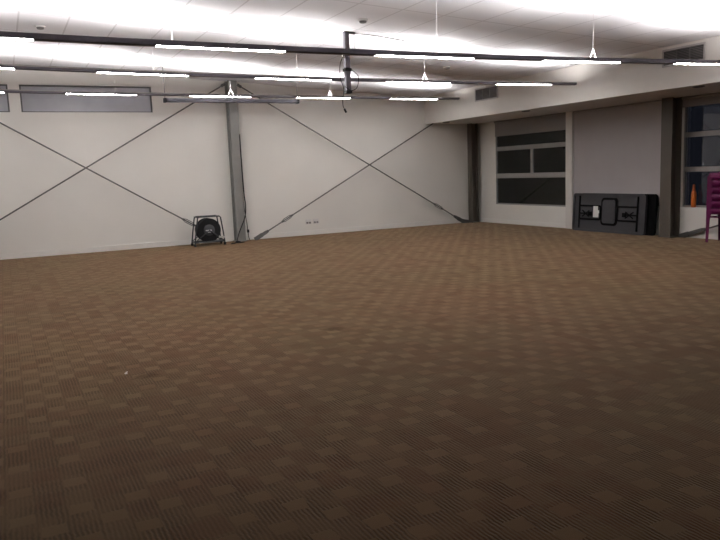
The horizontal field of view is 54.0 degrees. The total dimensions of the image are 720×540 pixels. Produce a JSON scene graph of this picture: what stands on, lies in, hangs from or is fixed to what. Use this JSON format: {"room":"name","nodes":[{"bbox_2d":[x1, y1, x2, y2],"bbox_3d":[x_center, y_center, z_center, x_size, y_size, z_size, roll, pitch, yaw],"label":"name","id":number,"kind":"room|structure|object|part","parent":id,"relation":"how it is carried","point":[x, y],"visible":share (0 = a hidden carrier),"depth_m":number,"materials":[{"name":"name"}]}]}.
{"room":"community hall","nodes":[
{"label":"community hall","id":0,"kind":"room"},
{"bbox_2d":[0,63,468,253],"bbox_3d":[-6.025,-2.568,14.973,20.960,4.422,0.220,-6,9,-26],"label":"wall","id":1,"kind":"structure","parent":0,"point":[181,165],"depth_m":16.14,"materials":[{"name":"paint"}]},
{"bbox_2d":[0,84,9,111],"bbox_3d":[-8.256,-3.337,13.687,2.610,0.550,0.050,-6,9,-26],"label":"window","id":2,"kind":"structure","parent":1,"relation":"in","point":[4,99],"depth_m":14.23,"materials":[{"name":"grey glass"}]},
{"bbox_2d":[19,85,152,111],"bbox_3d":[-5.740,-3.608,14.931,2.610,0.550,0.050,-6,9,-26],"label":"window","id":3,"kind":"structure","parent":1,"relation":"in","point":[30,102],"depth_m":14.89,"materials":[{"name":"grey glass"}]},
{"bbox_2d":[0,218,468,259],"bbox_3d":[-5.985,-0.413,15.113,20.740,0.115,0.024,-6,9,-26],"label":"baseboard","id":4,"kind":"structure","parent":1,"relation":"attached to","point":[449,221],"depth_m":16.13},
{"bbox_2d":[0,222,719,539],"bbox_3d":[-1.227,0.812,5.762,21.180,0.100,21.590,-6,9,-26],"label":"floor","id":5,"kind":"structure","parent":0,"point":[478,380],"depth_m":4.95,"materials":[{"name":"brown carpet"}]},
{"bbox_2d":[0,122,222,239],"bbox_3d":[-5.878,-2.221,14.677,5.972,3.708,0.048,-6,9,-26],"label":"rod","id":6,"kind":"object","parent":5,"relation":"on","point":[183,219],"visible":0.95,"depth_m":14.91,"materials":[{"name":"metal"}]},
{"bbox_2d":[0,83,225,219],"bbox_3d":[-5.735,-2.158,14.831,6.207,3.582,0.029,-6,9,-26],"label":"rod","id":7,"kind":"object","parent":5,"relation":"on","point":[223,84],"visible":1,"depth_m":14.96,"materials":[{"name":"metal"}]},
{"bbox_2d":[191,215,225,246],"bbox_3d":[-3.388,-0.879,15.755,0.722,0.660,0.415,-6,9,-26],"label":"fan","id":8,"kind":"object","parent":5,"relation":"on","point":[207,230],"visible":1,"depth_m":15.68,"materials":[{"name":"black metal"}]},
{"bbox_2d":[224,80,246,241],"bbox_3d":[-2.873,-2.482,16.290,0.260,3.647,0.270,-6,9,-26],"label":"steel column","id":9,"kind":"structure","parent":5,"relation":"on","point":[232,115],"depth_m":16.22,"materials":[{"name":"grey metal"}]},
{"bbox_2d":[237,134,245,241],"bbox_3d":[-2.796,-1.865,16.170,0.138,2.449,0.378,2,9,28],"label":"cable","id":10,"kind":"object","parent":9,"relation":"attached to","point":[239,134],"visible":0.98,"depth_m":16.28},
{"bbox_2d":[254,124,431,239],"bbox_3d":[0.139,-2.561,17.690,6.024,3.236,0.048,-6,9,-26],"label":"rod","id":11,"kind":"object","parent":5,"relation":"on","point":[260,235],"visible":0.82,"depth_m":17.24,"materials":[{"name":"metal"}]},
{"bbox_2d":[467,123,479,222],"bbox_3d":[3.084,-2.633,19.261,0.230,2.666,0.240,-6,9,-26],"label":"steel column","id":12,"kind":"structure","parent":5,"relation":"on","point":[472,129],"depth_m":19.23,"materials":[{"name":"black metal"}]},
{"bbox_2d":[237,83,470,222],"bbox_3d":[0.116,-2.772,17.727,6.404,3.596,0.048,-6,9,-26],"label":"rod","id":13,"kind":"object","parent":12,"relation":"attached to","point":[461,220],"visible":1,"depth_m":17.83,"materials":[{"name":"metal"}]},
{"bbox_2d":[572,193,647,234],"bbox_3d":[5.288,-1.213,15.091,0.125,0.832,2.020,-6,9,-26],"label":"folding table","id":14,"kind":"object","parent":5,"relation":"on","point":[593,212],"visible":1,"depth_m":14.98,"materials":[{"name":"grey plastic"}]},
{"bbox_3d":[5.049,-1.264,15.512,0.055,0.325,0.648,-6,9,-26],"label":"leg frame","id":15,"kind":"part","parent":14,"relation":"part of","materials":[{"name":"metal"}]},
{"bbox_3d":[5.295,-1.240,15.035,0.061,0.496,0.350,-6,9,-26],"label":"panel","id":16,"kind":"part","parent":14,"relation":"part of","materials":[{"name":"grey plastic"}]},
{"bbox_3d":[5.509,-1.156,14.605,0.055,0.325,0.548,-6,9,-26],"label":"leg frame","id":17,"kind":"part","parent":14,"relation":"part of","materials":[{"name":"metal"}]},
{"bbox_2d":[599,193,657,235],"bbox_3d":[5.430,-1.202,14.970,0.129,0.832,2.045,-6,9,-26],"label":"folding table","id":18,"kind":"object","parent":5,"relation":"on","point":[652,209],"visible":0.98,"depth_m":14.14,"materials":[{"name":"plastic"}]},
{"bbox_2d":[658,97,682,237],"bbox_3d":[6.013,-1.970,13.677,0.290,2.666,0.300,-6,9,-26],"label":"steel column","id":19,"kind":"structure","parent":5,"relation":"on","point":[671,115],"depth_m":13.64,"materials":[{"name":"grey metal"}]},
{"bbox_2d":[678,225,717,237],"bbox_3d":[6.770,-0.899,12.539,0.040,0.871,2.607,-6,9,-26],"label":"rod","id":20,"kind":"object","parent":19,"relation":"attached to","point":[685,234],"visible":0.94,"depth_m":13.43,"materials":[{"name":"metal"}]},
{"bbox_2d":[705,208,719,241],"bbox_3d":[6.479,-0.805,12.603,0.400,0.621,0.400,-6,9,-26],"label":"stool","id":21,"kind":"object","parent":5,"relation":"on","point":[715,211],"visible":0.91,"depth_m":12.63,"materials":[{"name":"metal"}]},
{"bbox_3d":[6.291,-0.781,12.669,0.119,0.570,0.119,-6,9,-26],"label":"leg","id":22,"kind":"part","parent":21,"relation":"part of","materials":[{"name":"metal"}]},
{"bbox_2d":[705,201,719,235],"bbox_3d":[6.474,-0.927,12.586,0.400,0.621,0.400,-6,9,-26],"label":"stool","id":23,"kind":"object","parent":21,"relation":"on","point":[714,204],"visible":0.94,"depth_m":12.52,"materials":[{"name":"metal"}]},
{"bbox_3d":[6.287,-0.903,12.652,0.119,0.570,0.119,-6,9,-26],"label":"leg","id":24,"kind":"part","parent":23,"relation":"part of","materials":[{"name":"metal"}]},
{"bbox_2d":[706,194,719,228],"bbox_3d":[6.470,-1.049,12.569,0.400,0.621,0.400,-6,9,-26],"label":"stool","id":25,"kind":"object","parent":23,"relation":"on","point":[714,197],"visible":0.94,"depth_m":12.51,"materials":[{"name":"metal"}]},
{"bbox_3d":[6.282,-1.025,12.636,0.119,0.570,0.119,-6,9,-26],"label":"leg","id":26,"kind":"part","parent":25,"relation":"part of","materials":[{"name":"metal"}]},
{"bbox_2d":[706,187,719,221],"bbox_3d":[6.465,-1.170,12.553,0.400,0.621,0.400,-6,9,-26],"label":"stool","id":27,"kind":"object","parent":25,"relation":"on","point":[714,190],"visible":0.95,"depth_m":12.49,"materials":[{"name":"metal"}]},
{"bbox_3d":[6.277,-1.146,12.619,0.119,0.570,0.119,-6,9,-26],"label":"leg","id":28,"kind":"part","parent":27,"relation":"part of","materials":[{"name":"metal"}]},
{"bbox_2d":[706,180,719,214],"bbox_3d":[6.460,-1.292,12.536,0.400,0.621,0.400,-6,9,-26],"label":"stool","id":29,"kind":"object","parent":27,"relation":"on","point":[715,183],"visible":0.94,"depth_m":12.48,"materials":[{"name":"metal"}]},
{"bbox_3d":[6.272,-1.268,12.602,0.119,0.570,0.119,-6,9,-26],"label":"leg","id":30,"kind":"part","parent":29,"relation":"part of","materials":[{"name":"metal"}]},
{"bbox_2d":[706,172,719,207],"bbox_3d":[6.455,-1.414,12.519,0.400,0.621,0.400,-6,9,-26],"label":"stool","id":31,"kind":"object","parent":29,"relation":"on","point":[712,176],"visible":0.93,"depth_m":12.55,"materials":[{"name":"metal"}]},
{"bbox_3d":[6.268,-1.390,12.585,0.119,0.570,0.119,-6,9,-26],"label":"leg","id":32,"kind":"part","parent":31,"relation":"part of","materials":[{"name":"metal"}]},
{"bbox_3d":[6.446,-1.664,12.484,0.392,0.116,0.392,-6,9,-26],"label":"seat","id":33,"kind":"part","parent":31,"relation":"part of","materials":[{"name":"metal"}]},
{"bbox_3d":[6.450,-1.542,12.501,0.392,0.116,0.392,-6,9,-26],"label":"seat","id":34,"kind":"part","parent":29,"relation":"part of","materials":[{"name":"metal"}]},
{"bbox_3d":[6.455,-1.420,12.518,0.392,0.116,0.392,-6,9,-26],"label":"seat","id":35,"kind":"part","parent":27,"relation":"part of","materials":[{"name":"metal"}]},
{"bbox_3d":[6.460,-1.298,12.535,0.392,0.116,0.392,-6,9,-26],"label":"seat","id":36,"kind":"part","parent":25,"relation":"part of","materials":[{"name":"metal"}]},
{"bbox_3d":[6.465,-1.177,12.552,0.392,0.116,0.392,-6,9,-26],"label":"seat","id":37,"kind":"part","parent":23,"relation":"part of","materials":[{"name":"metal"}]},
{"bbox_3d":[6.469,-1.055,12.569,0.392,0.116,0.392,-6,9,-26],"label":"seat","id":38,"kind":"part","parent":21,"relation":"part of","materials":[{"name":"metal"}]},
{"bbox_3d":[6.542,-0.808,12.793,0.119,0.570,0.119,-6,9,-26],"label":"leg","id":39,"kind":"part","parent":21,"relation":"part of","materials":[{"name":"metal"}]},
{"bbox_2d":[0,0,719,96],"bbox_3d":[-1.379,-3.106,5.216,21.180,1.291,21.590,-6,9,-26],"label":"ceiling","id":40,"kind":"structure","parent":0,"point":[565,28],"depth_m":10.93,"materials":[{"name":"paint"}]},
{"bbox_2d":[35,25,45,29],"bbox_3d":[-4.867,-3.691,10.757,0.150,0.058,0.150,-6,9,-26],"label":"smoke detector","id":41,"kind":"object","parent":40,"relation":"attached to","point":[39,27],"visible":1,"depth_m":10.71,"materials":[{"name":"white plastic"}]},
{"bbox_2d":[0,58,459,99],"bbox_3d":[-3.125,-3.935,14.104,12.230,0.941,0.102,-6,9,-26],"label":"rail","id":42,"kind":"object","parent":40,"relation":"hanging from","point":[1,90],"visible":1,"depth_m":14.21,"materials":[{"name":"black metal"}]},
{"bbox_2d":[162,67,299,103],"bbox_3d":[-2.688,-3.898,14.974,2.950,0.707,0.110,-6,9,-26],"label":"bar","id":43,"kind":"object","parent":40,"relation":"hanging from","point":[165,100],"visible":0.98,"depth_m":14.90,"materials":[{"name":"grey metal"}]},
{"bbox_2d":[0,25,576,84],"bbox_3d":[-1.385,-3.469,10.802,12.330,1.087,0.102,-6,9,-26],"label":"rail","id":44,"kind":"object","parent":40,"relation":"hanging from","point":[2,66],"visible":1,"depth_m":10.72,"materials":[{"name":"black metal"}]},
{"bbox_2d":[0,0,719,64],"bbox_3d":[0.311,-2.947,7.486,12.330,1.337,0.100,-6,9,-26],"label":"ceiling lights","id":45,"kind":"object","parent":40,"relation":"hanging from","point":[4,35],"visible":1,"depth_m":7.14,"materials":[{"name":"black metal"}]},
{"bbox_2d":[358,18,367,23],"bbox_3d":[0.042,-3.567,10.128,0.150,0.058,0.150,-6,9,-26],"label":"smoke detector","id":46,"kind":"object","parent":40,"relation":"attached to","point":[361,20],"visible":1,"depth_m":10.08,"materials":[{"name":"white plastic"}]},
{"bbox_2d":[339,31,422,112],"bbox_3d":[0.410,-3.150,11.403,1.793,1.237,0.165,-8,10,-35],"label":"pole","id":47,"kind":"object","parent":40,"relation":"hanging from","point":[347,70],"visible":0.99,"depth_m":10.96,"materials":[{"name":"black metal"}]},
{"bbox_2d":[478,104,717,233],"bbox_3d":[8.058,-1.860,10.155,0.220,3.263,21.150,-6,9,-26],"label":"wall","id":48,"kind":"structure","parent":0,"point":[691,219],"depth_m":18.27,"materials":[{"name":"paint"}]},
{"bbox_2d":[495,112,565,206],"bbox_3d":[4.228,-2.709,17.555,0.060,2.200,2.680,-6,9,-26],"label":"window","id":49,"kind":"structure","parent":48,"relation":"in","point":[531,167],"depth_m":17.49,"materials":[{"name":"glass"}]},
{"bbox_3d":[3.941,-2.777,18.119,0.008,0.590,1.363,-6,9,-26],"label":"pane","id":50,"kind":"part","parent":49,"relation":"part of","materials":[{"name":"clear glass"}]},
{"bbox_2d":[494,112,565,136],"bbox_3d":[4.132,-3.562,17.410,0.048,0.394,2.630,-6,9,-26],"label":"roller blind","id":51,"kind":"object","parent":49,"relation":"attached to","point":[551,122],"visible":1,"depth_m":17.29,"materials":[{"name":"fabric"}]},
{"bbox_3d":[4.199,-3.441,17.452,0.008,0.678,2.636,-6,9,-26],"label":"pane","id":52,"kind":"part","parent":49,"relation":"part of","materials":[{"name":"clear glass"}]},
{"bbox_3d":[4.256,-1.977,17.656,0.008,0.650,2.636,-6,9,-26],"label":"pane","id":53,"kind":"part","parent":49,"relation":"part of","materials":[{"name":"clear glass"}]},
{"bbox_3d":[4.550,-2.634,16.919,0.008,0.590,1.203,-6,9,-26],"label":"pane","id":54,"kind":"part","parent":49,"relation":"part of","materials":[{"name":"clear glass"}]},
{"bbox_2d":[566,111,573,228],"bbox_3d":[4.831,-2.287,16.281,0.050,2.668,0.210,-6,9,-26],"label":"trim","id":55,"kind":"structure","parent":48,"relation":"attached to","point":[569,115],"depth_m":16.23,"materials":[{"name":"beige paint"}]},
{"bbox_2d":[424,36,719,123],"bbox_3d":[7.180,-3.142,9.556,1.630,0.697,21.150,-6,9,-26],"label":"bulkhead","id":56,"kind":"object","parent":48,"relation":"attached to","point":[599,85],"depth_m":13.64,"materials":[{"name":"beige paint"}]},
{"bbox_2d":[475,85,497,101],"bbox_3d":[2.887,-4.041,16.174,0.019,0.300,0.860,-6,9,-26],"label":"air vent","id":57,"kind":"object","parent":56,"relation":"attached to","point":[489,92],"visible":0.95,"depth_m":16.16,"materials":[{"name":"grey metal"}]},
{"bbox_2d":[662,42,705,67],"bbox_3d":[5.258,-3.495,11.499,0.019,0.285,0.820,-6,9,-26],"label":"air vent","id":58,"kind":"object","parent":56,"relation":"attached to","point":[697,51],"visible":0.84,"depth_m":11.44,"materials":[{"name":"grey metal"}]},
{"bbox_2d":[479,218,717,239],"bbox_3d":[8.021,-0.282,10.307,0.016,0.100,21.120,-6,9,-26],"label":"baseboard","id":59,"kind":"structure","parent":48,"relation":"attached to","point":[544,224],"depth_m":17.33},
{"bbox_2d":[573,100,661,204],"bbox_3d":[5.445,-2.433,15.000,0.048,2.064,2.555,-6,9,-26],"label":"roller blind","id":60,"kind":"object","parent":48,"relation":"attached to","point":[617,149],"visible":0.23,"depth_m":14.93,"materials":[{"name":"fabric"}]},
{"bbox_2d":[691,185,695,207],"bbox_3d":[6.385,-1.416,13.520,0.092,0.435,0.092,-6,9,-26],"label":"bottle","id":61,"kind":"object","parent":48,"relation":"on","point":[693,193],"visible":1,"depth_m":13.49,"materials":[{"name":"glass"}]},
{"bbox_2d":[682,92,719,207],"bbox_3d":[6.966,-2.136,12.393,0.060,2.125,2.960,-6,9,-26],"label":"window","id":62,"kind":"structure","parent":48,"relation":"in","point":[712,132],"depth_m":13.57,"materials":[{"name":"metal"}]},
{"bbox_2d":[682,92,719,107],"bbox_3d":[6.763,-3.040,12.204,0.048,0.194,2.800,-6,9,-26],"label":"roller blind","id":63,"kind":"object","parent":62,"relation":"attached to","point":[713,98],"visible":1,"depth_m":13.08,"materials":[{"name":"fabric"}]}
]}

